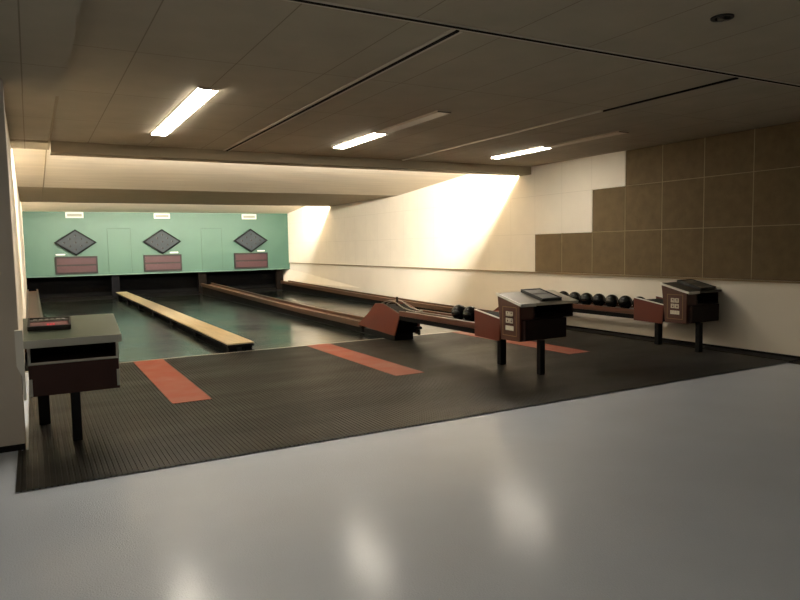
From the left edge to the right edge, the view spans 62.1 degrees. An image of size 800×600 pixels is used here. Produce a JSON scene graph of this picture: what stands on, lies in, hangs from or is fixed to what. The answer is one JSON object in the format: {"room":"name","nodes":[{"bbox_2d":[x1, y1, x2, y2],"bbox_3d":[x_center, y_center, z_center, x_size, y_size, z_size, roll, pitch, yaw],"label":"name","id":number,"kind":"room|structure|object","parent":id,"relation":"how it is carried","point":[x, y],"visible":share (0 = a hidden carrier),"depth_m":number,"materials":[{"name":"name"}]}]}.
{"room":"games hall","nodes":[
{"label":"games hall","id":0,"kind":"room"},
{"bbox_2d":[0,79,25,446],"bbox_3d":[-3.698,-0.314,5.143,1.235,3.130,0.300,-4,5,-29],"label":"wall","id":1,"kind":"structure","parent":0,"point":[12,416],"depth_m":5.32,"materials":[{"name":"white paint"}]},
{"bbox_2d":[0,443,25,452],"bbox_3d":[-3.597,1.230,5.132,1.233,0.050,0.008,-4,5,-29],"label":"baseboard","id":2,"kind":"structure","parent":1,"relation":"attached to","point":[17,447],"depth_m":5.38,"materials":[{"name":"black wood"}]},
{"bbox_2d":[5,114,26,395],"bbox_3d":[-8.170,-1.193,14.087,0.250,3.600,19.750,-4,5,-29],"label":"wall","id":3,"kind":"structure","parent":0,"point":[17,223],"depth_m":9.84,"materials":[{"name":"beige paint"}]},
{"bbox_2d":[0,0,81,95],"bbox_3d":[-1.301,-1.514,1.117,1.670,0.175,9.800,-4,5,-29],"label":"ceiling beam","id":4,"kind":"structure","parent":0,"point":[37,36],"depth_m":4.31,"materials":[{"name":"paint"}]},
{"bbox_2d":[26,270,275,298],"bbox_3d":[-8.873,-2.051,24.844,9.400,3.600,0.200,-4,5,-29],"label":"wall","id":5,"kind":"structure","parent":0,"point":[100,285],"depth_m":24.54,"materials":[{"name":"black paint"}]},
{"bbox_2d":[40,288,284,302],"bbox_3d":[-8.307,-0.195,24.029,9.000,0.012,2.000,-4,5,-29],"label":"trim","id":6,"kind":"structure","parent":5,"relation":"attached to","point":[259,289],"depth_m":23.46,"materials":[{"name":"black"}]},
{"bbox_2d":[111,275,119,296],"bbox_3d":[-9.915,-0.539,23.173,0.260,0.868,0.190,-4,5,-29],"label":"post","id":7,"kind":"object","parent":6,"relation":"on","point":[115,280],"visible":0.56,"depth_m":23.09,"materials":[{"name":"black"}]},
{"bbox_2d":[197,272,206,292],"bbox_3d":[-7.319,-0.702,24.607,0.280,0.868,0.190,-4,5,-29],"label":"post","id":8,"kind":"object","parent":6,"relation":"on","point":[202,278],"visible":0.57,"depth_m":24.51,"materials":[{"name":"black"}]},
{"bbox_2d":[275,269,282,288],"bbox_3d":[-4.723,-0.864,26.041,0.260,0.868,0.190,-4,5,-29],"label":"post","id":9,"kind":"object","parent":6,"relation":"on","point":[278,272],"visible":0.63,"depth_m":25.95,"materials":[{"name":"black"}]},
{"bbox_2d":[22,211,289,277],"bbox_3d":[-8.280,-2.120,23.762,9.000,2.310,0.135,-4,5,-29],"label":"wall","id":10,"kind":"structure","parent":0,"point":[41,229],"depth_m":23.35,"materials":[{"name":"green paint"}]},
{"bbox_2d":[65,212,83,217],"bbox_3d":[-10.868,-2.834,22.193,0.540,0.190,0.030,-4,5,-29],"label":"air vent","id":11,"kind":"object","parent":10,"relation":"in","point":[67,214],"visible":1,"depth_m":22.18,"materials":[{"name":"grey plastic"}]},
{"bbox_2d":[67,214,81,216],"bbox_3d":[-10.870,-2.834,22.196,0.450,0.100,0.022,-4,5,-29],"label":"grille","id":12,"kind":"object","parent":11,"relation":"attached to","point":[68,215],"depth_m":22.20,"materials":[{"name":"grey"}]},
{"bbox_2d":[54,230,96,255],"bbox_3d":[-10.844,-1.919,22.224,1.300,0.880,0.112,-4,5,-29],"label":"indicator","id":13,"kind":"object","parent":10,"relation":"attached to","point":[75,242],"visible":1,"depth_m":22.18,"materials":[{"name":"black"}]},
{"bbox_2d":[55,256,97,274],"bbox_3d":[-10.842,-1.168,22.303,1.290,0.590,0.068,-4,5,-29],"label":"display","id":14,"kind":"object","parent":10,"relation":"attached to","point":[72,264],"visible":1,"depth_m":22.27,"materials":[{"name":"red"}]},
{"bbox_2d":[107,228,131,272],"bbox_3d":[-9.674,-1.699,22.947,0.756,1.533,0.014,-4,5,-29],"label":"access panel","id":15,"kind":"object","parent":10,"relation":"attached to","point":[118,239],"visible":1,"depth_m":22.94,"materials":[{"name":"green paint"}]},
{"bbox_2d":[143,229,180,253],"bbox_3d":[-8.428,-2.071,23.558,1.300,0.880,0.112,-4,5,-29],"label":"indicator","id":16,"kind":"object","parent":10,"relation":"attached to","point":[161,241],"visible":1,"depth_m":23.52,"materials":[{"name":"black"}]},
{"bbox_2d":[154,213,169,218],"bbox_3d":[-8.429,-2.972,23.541,0.540,0.180,0.030,-4,5,-29],"label":"air vent","id":17,"kind":"object","parent":10,"relation":"in","point":[156,215],"visible":1,"depth_m":23.52,"materials":[{"name":"grey plastic"}]},
{"bbox_2d":[143,254,181,271],"bbox_3d":[-8.425,-1.319,23.638,1.290,0.590,0.068,-4,5,-29],"label":"display","id":18,"kind":"object","parent":10,"relation":"attached to","point":[168,262],"visible":1,"depth_m":23.61,"materials":[{"name":"red"}]},
{"bbox_2d":[201,228,222,269],"bbox_3d":[-6.921,-1.872,24.468,0.756,1.533,0.014,-4,5,-29],"label":"access panel","id":19,"kind":"object","parent":10,"relation":"attached to","point":[211,238],"visible":1,"depth_m":24.46,"materials":[{"name":"green paint"}]},
{"bbox_2d":[242,214,255,218],"bbox_3d":[-5.689,-3.136,25.055,0.550,0.185,0.030,-4,5,-29],"label":"air vent","id":20,"kind":"object","parent":10,"relation":"in","point":[244,216],"visible":1,"depth_m":25.05,"materials":[{"name":"grey plastic"}]},
{"bbox_2d":[234,252,267,268],"bbox_3d":[-5.632,-1.494,25.181,1.290,0.590,0.068,-4,5,-29],"label":"display","id":21,"kind":"object","parent":10,"relation":"attached to","point":[241,260],"visible":1,"depth_m":25.14,"materials":[{"name":"red"}]},
{"bbox_2d":[234,229,267,251],"bbox_3d":[-5.635,-2.245,25.101,1.300,0.880,0.112,-4,5,-29],"label":"indicator","id":22,"kind":"object","parent":10,"relation":"attached to","point":[250,240],"visible":1,"depth_m":25.06,"materials":[{"name":"black"}]},
{"bbox_2d":[12,139,466,213],"bbox_3d":[-5.123,-3.048,17.940,9.200,0.695,15.760,-4,5,-29],"label":"ceiling","id":23,"kind":"structure","parent":0,"point":[60,171],"depth_m":14.24,"materials":[{"name":"white paint"}]},
{"bbox_2d":[40,96,58,201],"bbox_3d":[-6.402,-2.394,11.976,0.025,0.397,13.000,-4,5,-29],"label":"trim","id":24,"kind":"structure","parent":23,"relation":"attached to","point":[56,97],"depth_m":8.14,"materials":[{"name":"paint"}]},
{"bbox_2d":[18,187,392,205],"bbox_3d":[-5.097,-2.826,17.919,9.000,0.203,4.650,-4,5,-29],"label":"ceiling beam","id":25,"kind":"structure","parent":23,"relation":"attached to","point":[26,194],"depth_m":17.40,"materials":[{"name":"paint"}]},
{"bbox_2d":[50,141,530,175],"bbox_3d":[-1.185,-2.492,11.342,8.492,0.420,0.360,-4,5,-29],"label":"ceiling beam","id":26,"kind":"structure","parent":23,"relation":"attached to","point":[59,148],"depth_m":10.69,"materials":[{"name":"paint"}]},
{"bbox_2d":[0,360,799,599],"bbox_3d":[-3.434,0.826,11.334,13.250,0.150,29.400,-4,5,-29],"label":"floor","id":27,"kind":"structure","parent":0,"point":[687,489],"depth_m":4.02,"materials":[{"name":"grey paint"}]},
{"bbox_2d":[41,299,224,362],"bbox_3d":[-7.056,0.456,15.707,2.340,0.010,13.810,-4,5,-29],"label":"lane","id":28,"kind":"object","parent":27,"relation":"on","point":[145,336],"visible":0.57,"depth_m":12.89,"materials":[{"name":"laminate"}]},
{"bbox_2d":[25,331,456,372],"bbox_3d":[-1.107,0.722,11.097,9.000,0.010,0.040,-4,5,-29],"label":"trim","id":29,"kind":"structure","parent":27,"relation":"on","point":[455,331],"depth_m":10.43,"materials":[{"name":"silver metal"}]},
{"bbox_2d":[144,295,380,349],"bbox_3d":[-4.627,0.304,17.049,2.300,0.010,13.810,-4,5,-29],"label":"lane","id":30,"kind":"object","parent":27,"relation":"on","point":[268,329],"visible":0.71,"depth_m":14.08,"materials":[{"name":"laminate"}]},
{"bbox_2d":[252,291,456,334],"bbox_3d":[-2.144,0.148,18.420,2.580,0.010,13.810,-4,5,-29],"label":"lane","id":31,"kind":"object","parent":27,"relation":"on","point":[356,308],"visible":0.36,"depth_m":18.74,"materials":[{"name":"laminate"}]},
{"bbox_2d":[16,330,797,491],"bbox_3d":[0.128,0.881,8.837,8.999,0.014,5.120,-4,5,-29],"label":"rubber mat","id":32,"kind":"object","parent":27,"relation":"on","point":[268,399],"depth_m":7.32,"materials":[{"name":"black rubber"}]},
{"bbox_2d":[14,313,121,440],"bbox_3d":[-2.927,0.661,5.900,0.792,1.012,0.930,-4,5,-29],"label":"console","id":33,"kind":"object","parent":32,"relation":"on","point":[83,357],"visible":0.98,"depth_m":5.62,"materials":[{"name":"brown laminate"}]},
{"bbox_2d":[27,316,70,330],"bbox_3d":[-3.027,0.203,5.742,0.337,0.095,0.251,-4,5,-29],"label":"keypad","id":34,"kind":"object","parent":33,"relation":"on","point":[61,322],"visible":1,"depth_m":5.71,"materials":[{"name":"black plastic"}]},
{"bbox_2d":[31,349,114,362],"bbox_3d":[-2.860,0.493,5.813,0.691,0.018,0.525,-4,5,-29],"label":"shelf","id":35,"kind":"object","parent":33,"relation":"attached to","point":[61,355],"depth_m":5.77,"materials":[{"name":"black wood"}]},
{"bbox_2d":[358,297,422,340],"bbox_3d":[-0.151,0.293,11.650,0.452,0.718,1.829,-4,5,-29],"label":"lift","id":36,"kind":"object","parent":32,"relation":"on","point":[382,321],"visible":0.98,"depth_m":11.36,"materials":[{"name":"red paint"}]},
{"bbox_2d":[399,309,505,364],"bbox_3d":[0.828,0.419,9.776,0.524,0.736,2.765,-4,5,-29],"label":"ball rack","id":37,"kind":"object","parent":32,"relation":"on","point":[486,324],"visible":0.7,"depth_m":9.08,"materials":[{"name":"red wood"}]},
{"bbox_2d":[399,316,474,333],"bbox_3d":[0.720,0.349,10.001,0.415,0.075,2.260,-4,5,-29],"label":"tray","id":38,"kind":"object","parent":37,"relation":"on","point":[451,325],"depth_m":9.80,"materials":[{"name":"black"}]},
{"bbox_2d":[451,305,464,319],"bbox_3d":[0.864,0.181,9.725,0.227,0.227,0.228,-2,5,-10],"label":"ball","id":39,"kind":"object","parent":37,"relation":"on","point":[457,310],"visible":0.71,"depth_m":9.64,"materials":[{"name":"black plastic"}]},
{"bbox_2d":[463,306,475,321],"bbox_3d":[1.005,0.199,9.472,0.228,0.228,0.228,-4,5,-29],"label":"ball","id":40,"kind":"object","parent":37,"relation":"on","point":[468,312],"visible":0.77,"depth_m":9.39,"materials":[{"name":"black plastic"}]},
{"bbox_2d":[496,290,577,374],"bbox_3d":[1.754,0.391,8.378,0.928,0.984,0.560,-4,5,-29],"label":"console","id":41,"kind":"object","parent":32,"relation":"on","point":[523,317],"visible":0.99,"depth_m":8.16,"materials":[{"name":"dark red brown laminate"},{"name":"black enamel"}]},
{"bbox_2d":[521,288,561,301],"bbox_3d":[1.782,-0.068,8.407,0.320,0.134,0.417,-4,5,-29],"label":"keypad","id":42,"kind":"object","parent":41,"relation":"on","point":[540,294],"visible":1,"depth_m":8.36,"materials":[{"name":"black plastic"}]},
{"bbox_2d":[533,312,572,318],"bbox_3d":[1.808,0.196,8.448,0.644,0.018,0.425,-4,5,-29],"label":"shelf","id":43,"kind":"object","parent":41,"relation":"attached to","point":[538,315],"depth_m":8.41,"materials":[{"name":"black wood"}]},
{"bbox_2d":[573,295,664,344],"bbox_3d":[3.476,0.253,11.239,0.524,0.736,2.765,-4,5,-29],"label":"ball rack","id":44,"kind":"object","parent":32,"relation":"on","point":[647,310],"visible":0.64,"depth_m":10.31,"materials":[{"name":"red wood"}]},
{"bbox_2d":[559,291,568,295],"bbox_3d":[2.983,-0.052,12.138,0.227,0.228,0.228,-1,5,-4],"label":"ball","id":45,"kind":"object","parent":44,"relation":"on","point":[561,292],"visible":0.25,"depth_m":12.06,"materials":[{"name":"black plastic"}]},
{"bbox_2d":[569,292,580,303],"bbox_3d":[3.124,-0.035,11.885,0.227,0.228,0.227,-1,5,-6],"label":"ball","id":46,"kind":"object","parent":44,"relation":"on","point":[575,295],"visible":0.5,"depth_m":11.80,"materials":[{"name":"black plastic"}]},
{"bbox_2d":[580,293,592,304],"bbox_3d":[3.265,-0.017,11.633,0.228,0.228,0.227,-1,5,0],"label":"ball","id":47,"kind":"object","parent":44,"relation":"on","point":[585,298],"visible":0.84,"depth_m":11.55,"materials":[{"name":"black plastic"}]},
{"bbox_2d":[592,293,604,305],"bbox_3d":[3.405,0.001,11.380,0.228,0.227,0.228,-2,5,-9],"label":"ball","id":48,"kind":"object","parent":44,"relation":"on","point":[598,299],"visible":0.87,"depth_m":11.30,"materials":[{"name":"black plastic"}]},
{"bbox_2d":[573,308,633,318],"bbox_3d":[3.368,0.183,11.463,0.415,0.075,2.260,-4,5,-29],"label":"tray","id":49,"kind":"object","parent":44,"relation":"on","point":[597,311],"depth_m":10.95,"materials":[{"name":"black wood"}]},
{"bbox_2d":[605,294,618,306],"bbox_3d":[3.546,0.019,11.127,0.227,0.228,0.227,-1,5,-5],"label":"ball","id":50,"kind":"object","parent":44,"relation":"on","point":[611,300],"visible":0.91,"depth_m":11.05,"materials":[{"name":"black plastic"}]},
{"bbox_2d":[618,295,632,308],"bbox_3d":[3.687,0.037,10.874,0.228,0.228,0.227,-1,5,-2],"label":"ball","id":51,"kind":"object","parent":44,"relation":"on","point":[625,301],"visible":0.91,"depth_m":10.79,"materials":[{"name":"black plastic"}]},
{"bbox_2d":[660,282,721,351],"bbox_3d":[4.305,0.231,9.787,0.736,0.984,0.560,-4,5,-29],"label":"console","id":52,"kind":"object","parent":32,"relation":"on","point":[683,304],"visible":0.97,"depth_m":9.59,"materials":[{"name":"laminate"}]},
{"bbox_2d":[677,279,715,289],"bbox_3d":[4.387,-0.231,9.845,0.340,0.134,0.417,-4,5,-29],"label":"keypad","id":53,"kind":"object","parent":52,"relation":"on","point":[692,283],"visible":1,"depth_m":9.80,"materials":[{"name":"black plastic"}]},
{"bbox_2d":[696,300,717,304],"bbox_3d":[4.375,0.035,9.867,0.489,0.018,0.425,-4,5,-29],"label":"shelf","id":54,"kind":"object","parent":52,"relation":"attached to","point":[699,302],"depth_m":9.74,"materials":[{"name":"black wood"}]},
{"bbox_2d":[4,0,799,166],"bbox_3d":[0.158,-2.138,4.495,13.250,0.530,14.350,-4,5,-29],"label":"ceiling","id":55,"kind":"structure","parent":0,"point":[132,63],"depth_m":6.05,"materials":[{"name":"paint"}]},
{"bbox_2d":[151,115,187,135],"bbox_3d":[-2.847,-2.135,8.165,0.204,0.020,1.370,-4,5,-29],"label":"recessed light","id":56,"kind":"object","parent":55,"relation":"in","point":[170,123],"visible":0.96,"depth_m":8.07,"materials":[{"name":"beige plastic"}]},
{"bbox_2d":[170,87,219,116],"bbox_3d":[-2.158,-2.047,6.927,0.204,0.020,1.430,-4,5,-29],"label":"recessed light","id":57,"kind":"object","parent":55,"relation":"in","point":[199,96],"visible":1,"depth_m":6.79,"materials":[{"name":"beige plastic"}]},
{"bbox_2d":[223,29,462,150],"bbox_3d":[-1.143,-2.116,7.521,0.095,0.014,6.390,-4,5,-29],"label":"trim","id":58,"kind":"structure","parent":55,"relation":"attached to","point":[449,34],"depth_m":6.06,"materials":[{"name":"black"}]},
{"bbox_2d":[333,132,386,148],"bbox_3d":[-0.600,-2.289,9.578,0.194,0.020,1.430,-4,5,-29],"label":"recessed light","id":59,"kind":"object","parent":55,"relation":"in","point":[372,135],"visible":0.99,"depth_m":9.47,"materials":[{"name":"beige plastic"}]},
{"bbox_2d":[376,110,451,133],"bbox_3d":[0.133,-2.196,8.261,0.194,0.020,1.550,-4,5,-29],"label":"recessed light","id":60,"kind":"object","parent":55,"relation":"in","point":[438,113],"visible":1,"depth_m":8.11,"materials":[{"name":"beige plastic"}]},
{"bbox_2d":[490,146,549,158],"bbox_3d":[2.006,-2.462,11.137,0.194,0.020,1.380,-4,5,-29],"label":"recessed light","id":61,"kind":"object","parent":55,"relation":"in","point":[542,147],"visible":0.99,"depth_m":11.08,"materials":[{"name":"beige plastic"}]},
{"bbox_2d":[284,0,799,87],"bbox_3d":[2.039,-2.018,5.576,8.530,0.010,0.075,-4,5,-29],"label":"trim","id":62,"kind":"structure","parent":55,"relation":"attached to","point":[308,2],"depth_m":4.93,"materials":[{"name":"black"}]},
{"bbox_2d":[402,77,738,160],"bbox_3d":[1.615,-2.286,9.045,0.066,0.020,6.390,-4,5,-29],"label":"trim","id":63,"kind":"structure","parent":55,"relation":"attached to","point":[735,78],"depth_m":8.09,"materials":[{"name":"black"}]},
{"bbox_2d":[544,131,628,147],"bbox_3d":[2.723,-2.371,9.851,0.194,0.020,1.530,-4,5,-29],"label":"recessed light","id":64,"kind":"object","parent":55,"relation":"in","point":[614,133],"visible":1,"depth_m":9.75,"materials":[{"name":"beige plastic"}]},
{"bbox_2d":[710,13,734,21],"bbox_3d":[2.216,-1.934,4.572,0.150,0.022,0.150,-4,5,-29],"label":"recessed light","id":65,"kind":"object","parent":55,"relation":"in","point":[726,16],"visible":1,"depth_m":4.55,"materials":[{"name":"black"}]},
{"bbox_2d":[283,129,799,355],"bbox_3d":[2.220,-1.400,14.324,0.236,3.600,29.400,-4,5,-29],"label":"wall","id":66,"kind":"structure","parent":0,"point":[469,221],"depth_m":14.30,"materials":[{"name":"beige paint"}]},
{"bbox_2d":[25,294,364,370],"bbox_3d":[-4.469,0.296,17.136,9.000,0.006,13.810,-4,5,-29],"label":"trim","id":67,"kind":"structure","parent":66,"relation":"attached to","point":[217,345],"depth_m":12.89,"materials":[{"name":"black wood"}]},
{"bbox_2d":[25,289,42,352],"bbox_3d":[-8.572,0.277,15.573,0.310,0.431,13.150,-4,5,-29],"label":"track","id":68,"kind":"object","parent":67,"relation":"on","point":[33,305],"visible":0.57,"depth_m":16.50,"materials":[{"name":"brown wood"}]},
{"bbox_2d":[116,292,253,351],"bbox_3d":[-5.948,0.262,16.465,0.420,0.214,14.144,-4,5,-29],"label":"divider","id":69,"kind":"object","parent":67,"relation":"on","point":[231,341],"visible":1,"depth_m":12.79,"materials":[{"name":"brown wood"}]},
{"bbox_2d":[201,283,365,331],"bbox_3d":[-3.774,-0.009,18.224,0.400,0.401,13.150,-4,5,-29],"label":"track","id":70,"kind":"object","parent":67,"relation":"on","point":[348,321],"visible":0.87,"depth_m":16.36,"materials":[{"name":"brown wood"}]},
{"bbox_2d":[281,280,491,313],"bbox_3d":[-1.195,-0.156,19.650,0.340,0.371,13.150,-4,5,-29],"label":"track","id":71,"kind":"object","parent":67,"relation":"on","point":[292,286],"visible":0.73,"depth_m":19.74,"materials":[{"name":"brown wood"}]},
{"bbox_2d":[283,269,359,291],"bbox_3d":[-2.952,-0.643,23.367,0.233,0.820,6.700,-4,5,-29],"label":"trim","id":72,"kind":"structure","parent":66,"relation":"attached to","point":[293,275],"depth_m":23.34,"materials":[{"name":"beige paint"}]},
{"bbox_2d":[295,263,799,283],"bbox_3d":[2.478,-0.581,13.734,0.045,0.025,28.020,-4,5,-29],"label":"trim","id":73,"kind":"structure","parent":66,"relation":"attached to","point":[768,281],"depth_m":11.61,"materials":[{"name":"brown wood"}]},
{"bbox_2d":[535,233,561,272],"bbox_3d":[2.895,-0.914,12.951,0.034,0.740,0.758,-4,5,-29],"label":"wall panel","id":74,"kind":"object","parent":66,"relation":"attached to","point":[548,247],"visible":1,"depth_m":12.93,"materials":[{"name":"brown wood"}]},
{"bbox_2d":[562,232,591,273],"bbox_3d":[3.272,-0.866,12.276,0.034,0.740,0.768,-4,5,-29],"label":"wall panel","id":75,"kind":"object","parent":66,"relation":"attached to","point":[576,247],"visible":1,"depth_m":12.25,"materials":[{"name":"brown wood"}]},
{"bbox_2d":[592,231,624,274],"bbox_3d":[3.643,-0.819,11.608,0.034,0.740,0.738,-4,5,-29],"label":"wall panel","id":76,"kind":"object","parent":66,"relation":"attached to","point":[607,247],"visible":1,"depth_m":11.59,"materials":[{"name":"brown wood"}]},
{"bbox_2d":[593,186,624,231],"bbox_3d":[3.630,-1.567,11.548,0.034,0.740,0.738,-4,5,-29],"label":"wall panel","id":77,"kind":"object","parent":66,"relation":"attached to","point":[608,203],"visible":1,"depth_m":11.52,"materials":[{"name":"brown wood"}]},
{"bbox_2d":[625,230,660,275],"bbox_3d":[4.007,-0.773,10.954,0.034,0.740,0.738,-4,5,-29],"label":"wall panel","id":78,"kind":"object","parent":66,"relation":"attached to","point":[642,248],"visible":1,"depth_m":10.93,"materials":[{"name":"brown wood"}]},
{"bbox_2d":[625,182,661,230],"bbox_3d":[3.994,-1.520,10.894,0.034,0.740,0.738,-4,5,-29],"label":"wall panel","id":79,"kind":"object","parent":66,"relation":"attached to","point":[643,209],"visible":1,"depth_m":10.87,"materials":[{"name":"brown wood"}]},
{"bbox_2d":[626,145,661,185],"bbox_3d":[3.982,-2.188,10.840,0.034,0.580,0.738,-4,5,-29],"label":"wall panel","id":80,"kind":"object","parent":66,"relation":"attached to","point":[643,165],"visible":1,"depth_m":10.82,"materials":[{"name":"brown wood"}]},
{"bbox_2d":[661,228,702,277],"bbox_3d":[4.371,-0.726,10.300,0.034,0.740,0.738,-4,5,-29],"label":"wall panel","id":81,"kind":"object","parent":66,"relation":"attached to","point":[681,248],"visible":1,"depth_m":10.28,"materials":[{"name":"brown wood"}]},
{"bbox_2d":[662,178,703,228],"bbox_3d":[4.358,-1.474,10.240,0.034,0.740,0.738,-4,5,-29],"label":"wall panel","id":82,"kind":"object","parent":66,"relation":"attached to","point":[682,201],"visible":1,"depth_m":10.22,"materials":[{"name":"brown wood"}]},
{"bbox_2d":[566,325,799,361],"bbox_3d":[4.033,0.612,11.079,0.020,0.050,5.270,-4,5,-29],"label":"baseboard","id":83,"kind":"structure","parent":66,"relation":"attached to","point":[689,342],"depth_m":10.22,"materials":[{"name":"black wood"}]},
{"bbox_2d":[663,137,704,180],"bbox_3d":[4.346,-2.142,10.186,0.034,0.580,0.738,-4,5,-29],"label":"wall panel","id":84,"kind":"object","parent":66,"relation":"attached to","point":[682,159],"visible":1,"depth_m":10.16,"materials":[{"name":"brown wood"}]},
{"bbox_2d":[703,227,751,279],"bbox_3d":[4.742,-0.679,9.636,0.034,0.740,0.763,-4,5,-29],"label":"wall panel","id":85,"kind":"object","parent":66,"relation":"attached to","point":[726,251],"visible":1,"depth_m":9.61,"materials":[{"name":"brown wood"}]},
{"bbox_2d":[704,172,752,227],"bbox_3d":[4.728,-1.427,9.575,0.034,0.740,0.763,-4,5,-29],"label":"wall panel","id":86,"kind":"object","parent":66,"relation":"attached to","point":[728,199],"visible":1,"depth_m":9.55,"materials":[{"name":"brown wood"}]},
{"bbox_2d":[705,129,753,176],"bbox_3d":[4.716,-2.094,9.521,0.034,0.580,0.763,-4,5,-29],"label":"wall panel","id":87,"kind":"object","parent":66,"relation":"attached to","point":[729,153],"visible":1,"depth_m":9.50,"materials":[{"name":"brown wood"}]},
{"bbox_2d":[752,225,799,280],"bbox_3d":[5.118,-0.631,8.960,0.034,0.740,0.763,-4,5,-29],"label":"wall panel","id":88,"kind":"object","parent":66,"relation":"attached to","point":[775,249],"visible":1,"depth_m":8.98,"materials":[{"name":"brown wood"}]},
{"bbox_2d":[753,167,799,225],"bbox_3d":[5.104,-1.379,8.899,0.034,0.740,0.763,-4,5,-29],"label":"wall panel","id":89,"kind":"object","parent":66,"relation":"attached to","point":[776,192],"visible":1,"depth_m":8.93,"materials":[{"name":"brown wood"}]},
{"bbox_2d":[754,121,799,170],"bbox_3d":[5.092,-2.046,8.845,0.034,0.580,0.763,-4,5,-29],"label":"wall panel","id":90,"kind":"object","parent":66,"relation":"attached to","point":[776,146],"visible":1,"depth_m":8.89,"materials":[{"name":"brown wood"}]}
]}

